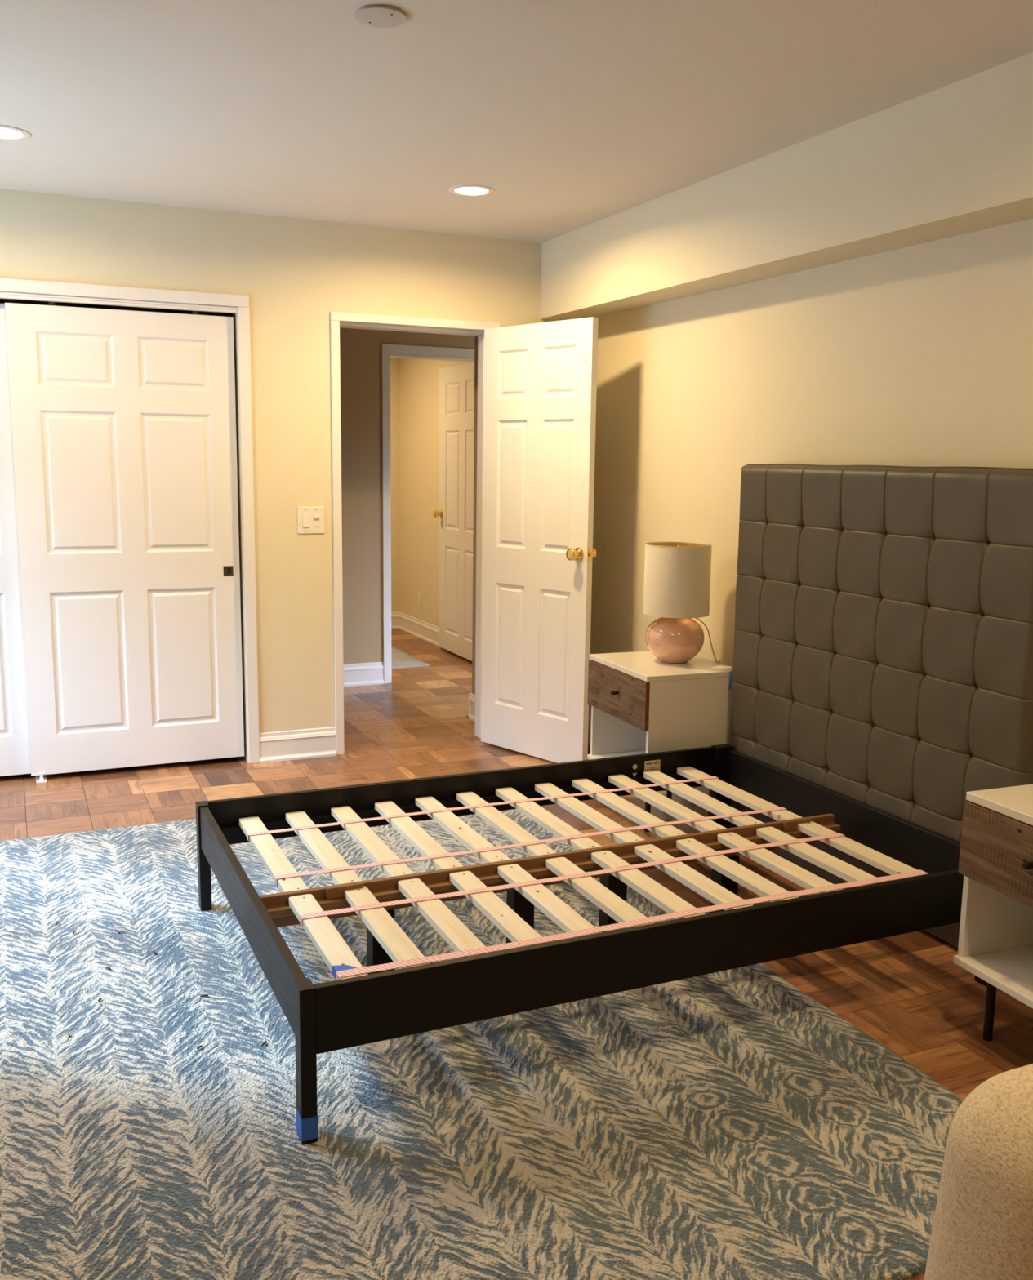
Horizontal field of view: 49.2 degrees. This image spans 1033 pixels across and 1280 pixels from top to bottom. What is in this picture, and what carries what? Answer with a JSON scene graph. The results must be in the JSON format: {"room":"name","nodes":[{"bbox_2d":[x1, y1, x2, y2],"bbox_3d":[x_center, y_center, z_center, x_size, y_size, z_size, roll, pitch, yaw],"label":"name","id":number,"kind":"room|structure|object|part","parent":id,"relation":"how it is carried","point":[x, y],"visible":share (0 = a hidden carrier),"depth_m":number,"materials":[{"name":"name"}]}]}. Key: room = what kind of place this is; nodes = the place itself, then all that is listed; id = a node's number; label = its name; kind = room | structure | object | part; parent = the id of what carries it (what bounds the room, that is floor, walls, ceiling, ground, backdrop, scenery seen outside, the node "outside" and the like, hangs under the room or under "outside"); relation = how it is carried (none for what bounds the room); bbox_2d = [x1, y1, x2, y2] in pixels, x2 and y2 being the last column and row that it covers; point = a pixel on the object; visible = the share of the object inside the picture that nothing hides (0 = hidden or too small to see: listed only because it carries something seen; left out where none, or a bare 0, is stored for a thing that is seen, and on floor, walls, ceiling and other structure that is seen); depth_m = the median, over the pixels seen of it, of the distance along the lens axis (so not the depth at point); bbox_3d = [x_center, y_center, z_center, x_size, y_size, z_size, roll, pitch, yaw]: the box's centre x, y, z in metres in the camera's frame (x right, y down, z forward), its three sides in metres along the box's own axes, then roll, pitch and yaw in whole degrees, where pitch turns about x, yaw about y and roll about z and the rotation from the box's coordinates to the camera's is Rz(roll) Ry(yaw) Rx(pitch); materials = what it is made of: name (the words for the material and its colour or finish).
{"room":"bedroom","nodes":[
{"label":"bedroom","id":0,"kind":"room"},
{"bbox_2d":[0,297,477,694],"bbox_3d":[-1.556,-0.712,5.525,3.900,2.506,0.660,-3,10,-24],"label":"wall","id":1,"kind":"structure","parent":0,"point":[475,337],"depth_m":6.05,"materials":[{"name":"paint"}]},
{"bbox_2d":[466,693,475,722],"bbox_3d":[0.030,0.385,6.289,0.502,0.142,0.397,-3,10,-24],"label":"baseboard","id":2,"kind":"structure","parent":1,"relation":"attached to","point":[471,697],"depth_m":6.33,"materials":[{"name":"white wood"}]},
{"bbox_2d":[0,188,560,763],"bbox_3d":[-1.396,-0.653,5.174,3.900,2.506,0.120,-3,10,-24],"label":"wall","id":3,"kind":"structure","parent":0,"point":[294,273],"depth_m":5.21,"materials":[{"name":"paint"}]},
{"bbox_2d":[0,303,31,776],"bbox_3d":[-2.548,-0.386,4.729,0.937,2.032,0.035,-3,10,-24],"label":"door","id":4,"kind":"structure","parent":3,"relation":"in","point":[15,752],"depth_m":4.91,"materials":[{"name":"paint"}]},
{"bbox_3d":[-2.370,0.117,4.894,0.262,0.598,0.031,-3,10,-24],"label":"panel","id":5,"kind":"part","parent":4,"relation":"part of","materials":[{"name":"paint"}]},
{"bbox_2d":[4,301,244,776],"bbox_3d":[-1.719,-0.452,5.045,0.936,2.084,0.038,-3,10,-24],"label":"door","id":6,"kind":"structure","parent":3,"relation":"in","point":[123,422],"depth_m":5.02,"materials":[{"name":"paint"}]},
{"bbox_3d":[-1.893,-1.202,4.842,0.267,0.184,0.031,-3,10,-24],"label":"panel","id":7,"kind":"part","parent":6,"relation":"part of","materials":[{"name":"paint"}]},
{"bbox_3d":[-1.900,-0.686,4.925,0.267,0.576,0.031,-3,10,-24],"label":"panel","id":8,"kind":"part","parent":6,"relation":"part of","materials":[{"name":"paint"}]},
{"bbox_3d":[-1.911,0.098,5.051,0.267,0.598,0.031,-3,10,-24],"label":"panel","id":9,"kind":"part","parent":6,"relation":"part of","materials":[{"name":"paint"}]},
{"bbox_3d":[-1.523,-1.224,5.007,0.262,0.184,0.031,-3,10,-24],"label":"panel","id":10,"kind":"part","parent":6,"relation":"part of","materials":[{"name":"paint"}]},
{"bbox_3d":[-1.530,-0.708,5.090,0.262,0.576,0.031,-3,10,-24],"label":"panel","id":11,"kind":"part","parent":6,"relation":"part of","materials":[{"name":"paint"}]},
{"bbox_3d":[-1.541,0.076,5.216,0.262,0.598,0.031,-3,10,-24],"label":"panel","id":12,"kind":"part","parent":6,"relation":"part of","materials":[{"name":"paint"}]},
{"bbox_3d":[-1.335,-0.321,5.223,0.044,0.045,0.004,-3,10,-24],"label":"flush pull","id":13,"kind":"part","parent":6,"relation":"part of","materials":[{"name":"brown metal"}]},
{"bbox_2d":[0,277,259,764],"bbox_3d":[-2.122,-0.435,4.867,1.945,2.152,0.133,-3,10,-24],"label":"door frame","id":14,"kind":"structure","parent":3,"relation":"attached to","point":[15,288],"depth_m":5.05,"materials":[{"name":"white wood"}]},
{"bbox_3d":[-1.235,-0.451,5.204,0.051,2.100,0.018,-3,10,-24],"label":"casing post","id":15,"kind":"part","parent":14,"relation":"part of","materials":[{"name":"white wood"}]},
{"bbox_2d":[258,726,336,763],"bbox_3d":[-1.054,0.505,5.444,0.372,0.142,0.022,-3,10,-24],"label":"baseboard","id":16,"kind":"structure","parent":3,"relation":"attached to","point":[304,744],"depth_m":5.44,"materials":[{"name":"white wood"}]},
{"bbox_2d":[297,506,324,533],"bbox_3d":[-0.967,-0.564,5.310,0.128,0.126,0.013,-3,10,-24],"label":"light switch","id":17,"kind":"object","parent":3,"relation":"attached to","point":[310,520],"visible":1,"depth_m":5.31,"materials":[{"name":"white plastic"}]},
{"bbox_3d":[-0.944,-0.566,5.322,0.032,0.066,0.001,-3,10,-24],"label":"dimmer frame","id":18,"kind":"part","parent":17,"relation":"part of","materials":[{"name":"white plastic"}]},
{"bbox_2d":[330,311,499,755],"bbox_3d":[-0.510,-0.506,5.594,0.848,2.107,0.138,-3,10,-24],"label":"door frame","id":19,"kind":"structure","parent":3,"relation":"attached to","point":[335,317],"depth_m":5.44,"materials":[{"name":"white wood"}]},
{"bbox_3d":[-0.853,-0.457,5.378,0.041,2.068,0.016,-3,10,-24],"label":"casing post","id":20,"kind":"part","parent":19,"relation":"part of","materials":[{"name":"white wood"}]},
{"bbox_2d":[480,316,598,763],"bbox_3d":[0.090,-0.452,5.391,0.157,2.057,0.739,-8,12,-43],"label":"door","id":21,"kind":"structure","parent":3,"relation":"in","point":[540,379],"depth_m":5.35,"materials":[{"name":"paint"}]},
{"bbox_3d":[-0.023,0.028,5.582,0.031,0.573,0.166,-8,12,-43],"label":"panel","id":22,"kind":"part","parent":21,"relation":"part of","materials":[{"name":"paint"}]},
{"bbox_3d":[-0.012,-0.753,5.456,0.031,0.571,0.166,-8,12,-43],"label":"panel","id":23,"kind":"part","parent":21,"relation":"part of","materials":[{"name":"paint"}]},
{"bbox_3d":[-0.005,-1.266,5.374,0.031,0.185,0.166,-8,12,-43],"label":"panel","id":24,"kind":"part","parent":21,"relation":"part of","materials":[{"name":"paint"}]},
{"bbox_3d":[0.188,0.067,5.360,0.031,0.573,0.167,-8,12,-43],"label":"panel","id":25,"kind":"part","parent":21,"relation":"part of","materials":[{"name":"paint"}]},
{"bbox_3d":[0.199,-0.714,5.235,0.031,0.571,0.167,-8,12,-43],"label":"panel","id":26,"kind":"part","parent":21,"relation":"part of","materials":[{"name":"paint"}]},
{"bbox_3d":[0.206,-1.228,5.153,0.031,0.185,0.167,-8,12,-43],"label":"panel","id":27,"kind":"part","parent":21,"relation":"part of","materials":[{"name":"paint"}]},
{"bbox_3d":[0.263,-0.391,5.142,0.061,0.062,0.062,-8,12,-43],"label":"knob","id":28,"kind":"part","parent":21,"relation":"part of","materials":[{"name":"gold metal"}]},
{"bbox_3d":[0.335,-0.390,5.136,0.025,0.065,0.002,-8,12,-43],"label":"latch plate","id":29,"kind":"part","parent":21,"relation":"part of","materials":[{"name":"gold metal"}]},
{"bbox_3d":[0.333,-0.401,5.208,0.061,0.062,0.062,-8,12,-43],"label":"knob","id":30,"kind":"part","parent":21,"relation":"part of","materials":[{"name":"gold metal"}]},
{"bbox_2d":[390,357,399,612],"bbox_3d":[-2.255,-1.274,8.969,2.745,2.506,0.100,-3,10,-24],"label":"wall","id":31,"kind":"structure","parent":0,"point":[394,362],"depth_m":9.47,"materials":[{"name":"paint"}]},
{"bbox_2d":[391,611,441,648],"bbox_3d":[-2.031,-0.019,8.630,2.745,0.142,1.070,-3,10,-24],"label":"baseboard","id":32,"kind":"structure","parent":31,"relation":"attached to","point":[427,632],"depth_m":9.26,"materials":[{"name":"white wood"}]},
{"bbox_2d":[339,327,474,664],"bbox_3d":[-0.764,-0.971,7.209,3.400,2.506,0.120,-3,10,-24],"label":"wall","id":33,"kind":"structure","parent":0,"point":[360,349],"depth_m":7.06,"materials":[{"name":"paint"}]},
{"bbox_2d":[343,662,383,686],"bbox_3d":[-1.581,0.255,6.963,1.582,0.142,0.022,-3,10,-24],"label":"baseboard","id":34,"kind":"structure","parent":33,"relation":"attached to","point":[362,673],"depth_m":7.23,"materials":[{"name":"white wood"}]},
{"bbox_2d":[381,343,474,684],"bbox_3d":[-0.457,-0.806,7.368,0.909,2.139,0.136,-3,10,-24],"label":"door frame","id":35,"kind":"structure","parent":33,"relation":"attached to","point":[388,351],"depth_m":7.12,"materials":[{"name":"white wood"}]},
{"bbox_3d":[-0.826,-0.748,7.143,0.046,2.085,0.016,-3,10,-24],"label":"casing post","id":36,"kind":"part","parent":35,"relation":"part of","materials":[{"name":"white wood"}]},
{"bbox_2d":[399,358,473,626],"bbox_3d":[-0.514,-1.189,8.593,0.115,2.506,2.230,-3,10,-24],"label":"wall","id":37,"kind":"structure","parent":0,"point":[419,379],"depth_m":9.04,"materials":[{"name":"paint"}]},
{"bbox_2d":[417,591,421,607],"bbox_3d":[-0.788,-0.332,9.166,0.008,0.120,0.072,-3,10,-24],"label":"wall outlet","id":38,"kind":"object","parent":37,"relation":"attached to","point":[419,593],"visible":1,"depth_m":9.15,"materials":[{"name":"white plastic"}]},
{"bbox_2d":[432,361,474,661],"bbox_3d":[-0.406,-0.909,8.077,0.096,2.082,0.940,-3,10,-24],"label":"door","id":39,"kind":"structure","parent":37,"relation":"in","point":[455,513],"depth_m":8.18,"materials":[{"name":"paint"}]},
{"bbox_3d":[-0.589,-0.945,8.441,0.061,0.062,0.062,-3,10,-24],"label":"knob","id":40,"kind":"part","parent":39,"relation":"part of","materials":[{"name":"gold metal"}]},
{"bbox_3d":[-0.465,-0.364,8.355,0.031,0.607,0.235,-3,10,-24],"label":"panel","id":41,"kind":"part","parent":39,"relation":"part of","materials":[{"name":"paint"}]},
{"bbox_3d":[-0.454,-1.165,8.227,0.031,0.675,0.235,-3,10,-24],"label":"panel","id":42,"kind":"part","parent":39,"relation":"part of","materials":[{"name":"paint"}]},
{"bbox_3d":[-0.446,-1.740,8.135,0.031,0.190,0.235,-3,10,-24],"label":"panel","id":43,"kind":"part","parent":39,"relation":"part of","materials":[{"name":"paint"}]},
{"bbox_3d":[-0.307,-0.306,8.009,0.031,0.607,0.235,-3,10,-24],"label":"panel","id":44,"kind":"part","parent":39,"relation":"part of","materials":[{"name":"paint"}]},
{"bbox_3d":[-0.296,-1.107,7.880,0.031,0.675,0.235,-3,10,-24],"label":"panel","id":45,"kind":"part","parent":39,"relation":"part of","materials":[{"name":"paint"}]},
{"bbox_3d":[-0.288,-1.682,7.788,0.031,0.190,0.235,-3,10,-24],"label":"panel","id":46,"kind":"part","parent":39,"relation":"part of","materials":[{"name":"paint"}]},
{"bbox_2d":[0,0,1032,242],"bbox_3d":[-0.445,-1.798,4.171,5.200,0.100,10.320,-3,10,-24],"label":"ceiling","id":47,"kind":"structure","parent":0,"point":[576,114],"depth_m":3.30,"materials":[{"name":"paint"}]},
{"bbox_2d":[0,124,31,141],"bbox_3d":[-1.726,-1.700,3.776,0.185,0.006,0.185,-3,10,-24],"label":"recessed light","id":48,"kind":"object","parent":47,"relation":"in","point":[6,132],"visible":1,"depth_m":3.79,"materials":[{"name":"white plastic"}]},
{"bbox_2d":[0,128,22,137],"bbox_3d":[-1.726,-1.702,3.776,0.135,0.002,0.135,2,9,9],"label":"diffuser","id":49,"kind":"object","parent":48,"relation":"attached to","point":[4,132],"depth_m":3.78,"materials":[{"name":"white plastic"}]},
{"bbox_2d":[354,4,406,27],"bbox_3d":[-0.329,-1.510,2.730,0.125,0.011,0.125,-3,10,-24],"label":"cover plate","id":50,"kind":"object","parent":47,"relation":"attached to","point":[374,15],"visible":1,"depth_m":2.72,"materials":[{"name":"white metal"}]},
{"bbox_2d":[448,184,494,196],"bbox_3d":[-0.179,-1.795,4.506,0.185,0.006,0.185,-3,10,-24],"label":"recessed light","id":51,"kind":"object","parent":47,"relation":"in","point":[466,190],"visible":1,"depth_m":4.50,"materials":[{"name":"white plastic"}]},
{"bbox_2d":[455,186,488,194],"bbox_3d":[-0.179,-1.797,4.506,0.135,0.002,0.135,2,9,9],"label":"diffuser","id":52,"kind":"object","parent":51,"relation":"attached to","point":[459,190],"depth_m":4.51,"materials":[{"name":"white plastic"}]},
{"bbox_2d":[0,628,1032,1279],"bbox_3d":[-0.414,0.754,4.556,5.100,0.050,10.220,-3,10,-24],"label":"floor","id":53,"kind":"structure","parent":0,"point":[906,992],"depth_m":4.65,"materials":[{"name":"brown wood"}]},
{"bbox_2d":[35,772,47,783],"bbox_3d":[-2.127,0.605,5.046,0.044,0.042,0.115,-3,10,-24],"label":"guide","id":54,"kind":"object","parent":53,"relation":"on","point":[42,778],"visible":0.99,"depth_m":5.01,"materials":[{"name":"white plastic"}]},
{"bbox_2d":[391,645,429,668],"bbox_3d":[-1.541,0.112,8.275,1.439,0.008,1.412,-3,10,-24],"label":"area rug","id":55,"kind":"object","parent":53,"relation":"on","point":[399,659],"visible":0.09,"depth_m":8.09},
{"bbox_2d":[0,808,964,1279],"bbox_3d":[-0.569,0.946,3.147,2.458,0.012,3.121,-3,10,-24],"label":"area rug","id":56,"kind":"object","parent":53,"relation":"on","point":[731,1124],"visible":0.65,"depth_m":2.49,"materials":[{"name":"fabric"}]},
{"bbox_2d":[195,463,1032,1145],"bbox_3d":[0.257,0.200,3.350,2.178,1.444,1.433,-3,10,-24],"label":"frame","id":57,"kind":"object","parent":53,"relation":"on","point":[882,678],"visible":0.98,"depth_m":3.37,"materials":[{"name":"black wood"}]},
{"bbox_3d":[-0.995,0.688,3.589,0.034,0.348,0.050,-3,10,-24],"label":"leg","id":58,"kind":"part","parent":57,"relation":"part of","materials":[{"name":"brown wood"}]},
{"bbox_3d":[-0.717,0.687,2.967,0.024,0.134,1.296,-3,10,-24],"label":"foot rail","id":59,"kind":"part","parent":57,"relation":"part of","materials":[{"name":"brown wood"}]},
{"bbox_3d":[-0.444,0.889,2.377,0.034,0.348,0.050,-3,10,-24],"label":"leg","id":60,"kind":"part","parent":57,"relation":"part of","materials":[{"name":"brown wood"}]},
{"bbox_3d":[-0.375,0.842,3.117,0.064,0.210,0.058,-3,10,-24],"label":"support leg","id":61,"kind":"part","parent":57,"relation":"part of","materials":[{"name":"brown wood"}]},
{"bbox_3d":[-0.094,0.536,3.990,1.953,0.148,0.022,-3,10,-24],"label":"rail","id":62,"kind":"part","parent":57,"relation":"part of","materials":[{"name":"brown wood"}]},
{"bbox_3d":[0.011,0.820,3.289,0.064,0.210,0.058,-3,10,-24],"label":"support leg","id":63,"kind":"part","parent":57,"relation":"part of","materials":[{"name":"brown wood"}]},
{"bbox_3d":[0.292,0.803,3.415,0.064,0.210,0.058,-3,10,-24],"label":"support leg","id":64,"kind":"part","parent":57,"relation":"part of","materials":[{"name":"brown wood"}]},
{"bbox_3d":[0.469,0.742,2.753,1.953,0.148,0.022,-3,10,-24],"label":"rail","id":65,"kind":"part","parent":57,"relation":"part of","materials":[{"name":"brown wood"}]},
{"bbox_3d":[0.793,0.589,4.390,0.075,0.362,0.045,-3,10,-24],"label":"leg","id":66,"kind":"part","parent":57,"relation":"part of","materials":[{"name":"brown wood"}]},
{"bbox_3d":[0.660,0.788,3.580,0.064,0.222,0.058,-3,10,-24],"label":"support leg","id":67,"kind":"part","parent":57,"relation":"part of","materials":[{"name":"brown wood"}]},
{"bbox_3d":[1.094,0.616,3.780,0.026,0.190,1.316,-3,10,-24],"label":"head rail","id":68,"kind":"part","parent":57,"relation":"part of","materials":[{"name":"brown wood"}]},
{"bbox_3d":[1.180,0.691,3.846,0.133,0.314,1.396,-3,10,-24],"label":"headboard","id":69,"kind":"part","parent":57,"relation":"part of","materials":[{"name":"wood"}]},
{"bbox_3d":[1.185,-0.013,3.731,0.154,1.109,1.412,-3,10,-24],"label":"headboard","id":70,"kind":"part","parent":57,"relation":"part of","materials":[{"name":"fabric"}]},
{"bbox_3d":[1.347,0.792,3.174,0.075,0.362,0.045,-3,10,-24],"label":"leg","id":71,"kind":"part","parent":57,"relation":"part of","materials":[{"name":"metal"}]},
{"bbox_2d":[586,650,732,831],"bbox_3d":[0.578,0.406,4.632,0.461,0.640,0.524,-3,10,-21],"label":"nightstand","id":72,"kind":"object","parent":53,"relation":"on","point":[640,703],"visible":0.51,"depth_m":4.41,"materials":[{"name":"white paint"}]},
{"bbox_3d":[0.392,0.210,4.494,0.032,0.017,0.017,-3,10,-21],"label":"knob","id":73,"kind":"part","parent":72,"relation":"part of","materials":[{"name":"black metal"}]},
{"bbox_3d":[0.513,0.277,4.857,0.411,0.413,0.018,-3,10,-21],"label":"panel","id":74,"kind":"part","parent":72,"relation":"part of","materials":[{"name":"white paint"}]},
{"bbox_3d":[0.404,0.216,4.532,0.018,0.189,0.524,-3,10,-21],"label":"drawer","id":75,"kind":"part","parent":72,"relation":"part of","materials":[{"name":"brown wood"}]},
{"bbox_2d":[586,750,698,786],"bbox_3d":[0.593,0.529,4.658,0.425,0.020,0.520,-3,10,-21],"label":"shelf","id":76,"kind":"object","parent":72,"relation":"attached to","point":[594,754],"depth_m":4.82,"materials":[{"name":"white paint"}]},
{"bbox_3d":[0.518,0.673,4.451,0.023,0.169,0.023,-3,10,-21],"label":"leg","id":77,"kind":"part","parent":72,"relation":"part of","materials":[{"name":"black metal"}]},
{"bbox_3d":[0.666,0.603,4.899,0.023,0.169,0.023,-3,10,-21],"label":"leg","id":78,"kind":"part","parent":72,"relation":"part of","materials":[{"name":"black metal"}]},
{"bbox_2d":[642,542,721,663],"bbox_3d":[0.657,-0.147,4.557,0.290,0.478,0.266,7,11,33],"label":"table lamp","id":79,"kind":"object","parent":72,"relation":"on","point":[677,587],"visible":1,"depth_m":4.46,"materials":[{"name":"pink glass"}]},
{"bbox_3d":[0.648,-0.245,4.548,0.265,0.282,0.265,-3,10,-24],"label":"lamp shade","id":80,"kind":"part","parent":79,"relation":"part of","materials":[{"name":"fabric"}]},
{"bbox_3d":[0.761,-0.006,4.586,0.168,0.192,0.056,1,9,-1],"label":"cord","id":81,"kind":"part","parent":79,"relation":"part of","materials":[{"name":"plastic"}]},
{"bbox_3d":[0.693,0.353,4.395,0.411,0.413,0.018,-3,10,-21],"label":"panel","id":82,"kind":"part","parent":72,"relation":"part of","materials":[{"name":"white paint"}]},
{"bbox_2d":[923,1063,1032,1279],"bbox_3d":[1.202,0.877,1.244,0.859,0.800,1.280,-3,10,-24],"label":"armchair","id":83,"kind":"object","parent":53,"relation":"on","point":[982,1229],"visible":1,"depth_m":1.53,"materials":[{"name":"beige fabric"}]},
{"bbox_2d":[952,784,1032,1041],"bbox_3d":[1.397,0.727,2.705,0.461,0.640,0.524,-3,10,-21],"label":"nightstand","id":84,"kind":"object","parent":53,"relation":"on","point":[995,863],"visible":1,"depth_m":2.81,"materials":[{"name":"white paint"}]},
{"bbox_3d":[1.203,0.937,2.865,0.023,0.169,0.023,-3,10,-21],"label":"leg","id":85,"kind":"part","parent":84,"relation":"part of","materials":[{"name":"black metal"}]},
{"bbox_2d":[952,944,1032,1008],"bbox_3d":[1.412,0.849,2.731,0.425,0.020,0.520,-3,10,-21],"label":"shelf","id":86,"kind":"object","parent":84,"relation":"attached to","point":[1008,968],"depth_m":2.84,"materials":[{"name":"white paint"}]},
{"bbox_3d":[1.331,0.597,2.930,0.411,0.413,0.018,-3,10,-21],"label":"panel","id":87,"kind":"part","parent":84,"relation":"part of","materials":[{"name":"white paint"}]},
{"bbox_3d":[1.222,0.537,2.606,0.018,0.189,0.524,-3,10,-21],"label":"drawer","id":88,"kind":"part","parent":84,"relation":"part of","materials":[{"name":"brown wood"}]},
{"bbox_3d":[1.191,0.522,2.615,0.032,0.017,0.017,-3,10,-21],"label":"knob","id":89,"kind":"part","parent":84,"relation":"part of","materials":[{"name":"black metal"}]},
{"bbox_2d":[588,217,1032,715],"bbox_3d":[1.603,-0.286,3.144,0.120,2.506,6.100,-3,10,-24],"label":"wall","id":90,"kind":"structure","parent":0,"point":[919,355],"depth_m":4.20,"materials":[{"name":"paint"}]},
{"bbox_2d":[587,715,709,795],"bbox_3d":[1.522,0.885,3.303,0.022,0.142,6.100,-3,10,-24],"label":"baseboard","id":91,"kind":"structure","parent":90,"relation":"attached to","point":[703,789],"depth_m":4.93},
{"bbox_2d":[540,52,1032,320],"bbox_3d":[1.467,-1.334,2.908,0.210,0.365,6.100,-3,10,-24],"label":"soffit","id":92,"kind":"structure","parent":90,"relation":"attached to","point":[955,158],"depth_m":3.69,"materials":[{"name":"paint"}]}
]}

